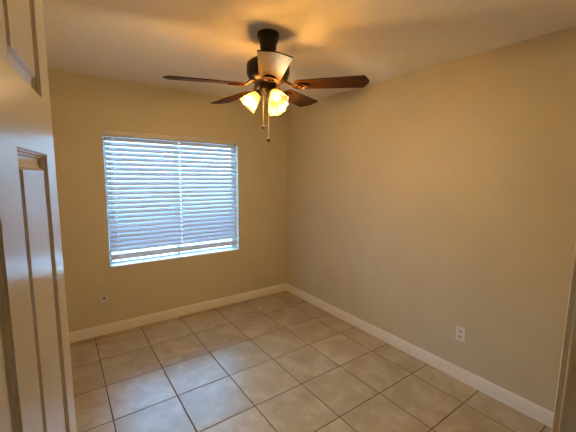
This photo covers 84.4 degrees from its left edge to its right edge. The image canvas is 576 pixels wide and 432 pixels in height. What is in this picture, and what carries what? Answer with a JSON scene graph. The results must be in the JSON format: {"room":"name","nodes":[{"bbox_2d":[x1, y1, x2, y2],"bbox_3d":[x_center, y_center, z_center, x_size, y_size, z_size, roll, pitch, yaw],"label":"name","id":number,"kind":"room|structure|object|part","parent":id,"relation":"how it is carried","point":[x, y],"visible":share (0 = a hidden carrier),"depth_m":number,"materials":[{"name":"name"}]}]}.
{"room":"empty bedroom","nodes":[
{"label":"empty bedroom","id":0,"kind":"room"},
{"bbox_2d":[48,68,287,331],"bbox_3d":[-1.159,-0.107,3.535,2.700,2.447,0.150,-5,9,-35],"label":"wall","id":1,"kind":"structure","parent":0,"point":[82,105],"depth_m":3.27,"materials":[{"name":"beige paint"}]},
{"bbox_2d":[99,291,107,303],"bbox_3d":[-1.792,0.798,3.095,0.072,0.115,0.021,-5,9,-35],"label":"outlet","id":2,"kind":"object","parent":1,"relation":"attached to","point":[103,295],"visible":1,"depth_m":3.10,"materials":[{"name":"grey plastic"}]},
{"bbox_2d":[102,134,234,263],"bbox_3d":[-1.236,-0.191,3.530,1.393,1.297,0.040,-5,9,-35],"label":"window","id":3,"kind":"structure","parent":1,"relation":"in","point":[104,151],"depth_m":3.38,"materials":[{"name":"white plastic"}]},
{"bbox_3d":[-1.503,-0.169,3.329,0.694,1.269,0.018,-5,9,-35],"label":"sash","id":4,"kind":"part","parent":3,"relation":"part of","materials":[{"name":"white plastic"}]},
{"bbox_2d":[103,129,238,260],"bbox_3d":[-1.168,-0.227,3.442,1.389,1.257,0.084,-5,9,-35],"label":"window blind","id":5,"kind":"object","parent":3,"relation":"attached to","point":[216,188],"visible":1,"depth_m":3.38,"materials":[{"name":"grey plastic"}]},
{"bbox_3d":[-1.677,-0.168,3.099,0.003,1.183,0.048,-5,9,-35],"label":"ladder cord","id":6,"kind":"part","parent":5,"relation":"part of","materials":[{"name":"white plastic"}]},
{"bbox_3d":[-1.188,0.367,3.526,1.367,0.056,0.024,-5,9,-35],"label":"rail","id":7,"kind":"part","parent":5,"relation":"part of","materials":[{"name":"white plastic"}]},
{"bbox_3d":[-1.169,-0.208,3.461,0.003,1.183,0.048,-5,9,-35],"label":"ladder cord","id":8,"kind":"part","parent":5,"relation":"part of","materials":[{"name":"white fabric"}]},
{"bbox_3d":[-0.970,-0.214,3.732,0.694,1.269,0.018,-5,9,-35],"label":"sash","id":9,"kind":"part","parent":3,"relation":"part of","materials":[{"name":"white plastic"}]},
{"bbox_2d":[110,247,238,267],"bbox_3d":[-1.198,0.452,3.549,1.393,0.018,0.115,-5,9,-35],"label":"window sill","id":10,"kind":"structure","parent":1,"relation":"attached to","point":[136,262],"depth_m":3.46,"materials":[{"name":"white"}]},
{"bbox_2d":[69,283,285,342],"bbox_3d":[-1.125,1.065,3.618,2.700,0.101,0.013,-5,9,-35],"label":"baseboard","id":11,"kind":"structure","parent":1,"relation":"attached to","point":[87,333],"depth_m":3.47,"materials":[{"name":"white paint"}]},
{"bbox_2d":[42,0,575,107],"bbox_3d":[0.233,-1.121,1.471,2.940,0.120,4.874,-5,9,-35],"label":"ceiling","id":12,"kind":"structure","parent":0,"point":[136,41],"depth_m":1.97,"materials":[{"name":"paint"}]},
{"bbox_2d":[163,29,368,141],"bbox_3d":[-0.160,-0.803,2.018,1.179,0.660,1.172,-5,9,-35],"label":"ceiling fan","id":13,"kind":"object","parent":12,"relation":"hanging from","point":[270,68],"visible":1,"depth_m":1.93,"materials":[{"name":"brown wood"}]},
{"bbox_3d":[-0.487,-0.785,1.841,0.445,0.006,0.164,-5,19,-24],"label":"blade","id":14,"kind":"part","parent":13,"relation":"part of","materials":[{"name":"brown wood"}]},
{"bbox_3d":[-0.395,-0.851,2.294,0.164,0.006,0.445,-20,18,-40],"label":"blade","id":15,"kind":"part","parent":13,"relation":"part of","materials":[{"name":"brown wood"}]},
{"bbox_3d":[-0.247,-0.723,2.010,0.131,0.132,0.115,-5,9,-35],"label":"lamp shade","id":16,"kind":"part","parent":13,"relation":"part of","materials":[{"name":"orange glass"}]},
{"bbox_3d":[-0.080,-0.757,1.613,0.164,0.006,0.445,7,8,-8],"label":"blade","id":17,"kind":"part","parent":13,"relation":"part of","materials":[{"name":"brown wood"}]},
{"bbox_3d":[-0.082,-0.736,2.127,0.131,0.132,0.115,-5,9,-35],"label":"lamp shade","id":18,"kind":"part","parent":13,"relation":"part of","materials":[{"name":"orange glass"}]},
{"bbox_3d":[-0.062,-0.710,1.926,0.125,0.132,0.130,-5,9,-35],"label":"lamp shade","id":19,"kind":"part","parent":13,"relation":"part of","materials":[{"name":"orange glass"}]},
{"bbox_3d":[0.069,-0.864,2.346,0.164,0.006,0.445,-6,3,30],"label":"blade","id":20,"kind":"part","parent":13,"relation":"part of","materials":[{"name":"brown wood"}]},
{"bbox_3d":[0.264,-0.806,1.926,0.445,0.006,0.164,2,0,11],"label":"blade","id":21,"kind":"part","parent":13,"relation":"part of","materials":[{"name":"brown wood"}]},
{"bbox_2d":[70,290,551,431],"bbox_3d":[0.203,1.415,1.794,2.940,0.100,4.874,-5,9,-35],"label":"floor","id":22,"kind":"structure","parent":0,"point":[279,361],"depth_m":2.45,"materials":[{"name":"beige tile"}]},
{"bbox_2d":[286,26,575,412],"bbox_3d":[0.993,-0.009,2.961,0.120,2.447,3.604,-5,9,-35],"label":"wall","id":23,"kind":"structure","parent":0,"point":[424,204],"depth_m":2.45,"materials":[{"name":"beige paint"}]},
{"bbox_2d":[285,283,553,427],"bbox_3d":[0.941,1.162,3.051,0.013,0.101,3.329,-5,9,-35],"label":"baseboard","id":24,"kind":"structure","parent":23,"relation":"attached to","point":[542,415],"depth_m":2.60,"materials":[{"name":"white paint"}]},
{"bbox_2d":[455,326,465,341],"bbox_3d":[1.339,0.917,2.468,0.009,0.112,0.070,-5,9,-35],"label":"electrical outlet","id":25,"kind":"object","parent":23,"relation":"attached to","point":[460,332],"visible":1,"depth_m":2.46,"materials":[{"name":"white plastic"}]},
{"bbox_3d":[0.865,0.273,0.738,2.700,2.447,0.112,-5,9,-35],"label":"wall","id":26,"kind":"structure","parent":0,"visible":0},
{"bbox_2d":[0,0,76,431],"bbox_3d":[-0.349,0.501,0.429,0.167,2.030,0.742,-3,8,-28],"label":"door","id":27,"kind":"structure","parent":26,"relation":"in","point":[37,395],"depth_m":0.47,"materials":[{"name":"white wood"}]},
{"bbox_2d":[551,244,575,431],"bbox_3d":[0.146,0.494,0.258,0.862,2.115,0.128,-5,9,-35],"label":"door frame","id":28,"kind":"structure","parent":26,"relation":"attached to","point":[567,423],"depth_m":0.48,"materials":[{"name":"white paint"}]},
{"label":"outside","id":29,"kind":"structure","parent":0,"visible":0},
{"bbox_2d":[112,239,230,261],"bbox_3d":[-4.970,0.515,9.555,14.000,0.100,13.850,-5,9,-35],"label":"ground","id":30,"kind":"structure","parent":29,"point":[189,244],"depth_m":7.37,"materials":[{"name":"grey"}]},
{"bbox_2d":[105,141,230,239],"bbox_3d":[-3.566,-0.886,7.431,12.000,3.250,0.200,-5,9,-35],"label":"wall","id":31,"kind":"structure","parent":30,"relation":"on","point":[105,141],"depth_m":7.65,"materials":[{"name":"beige paint"}]}
]}

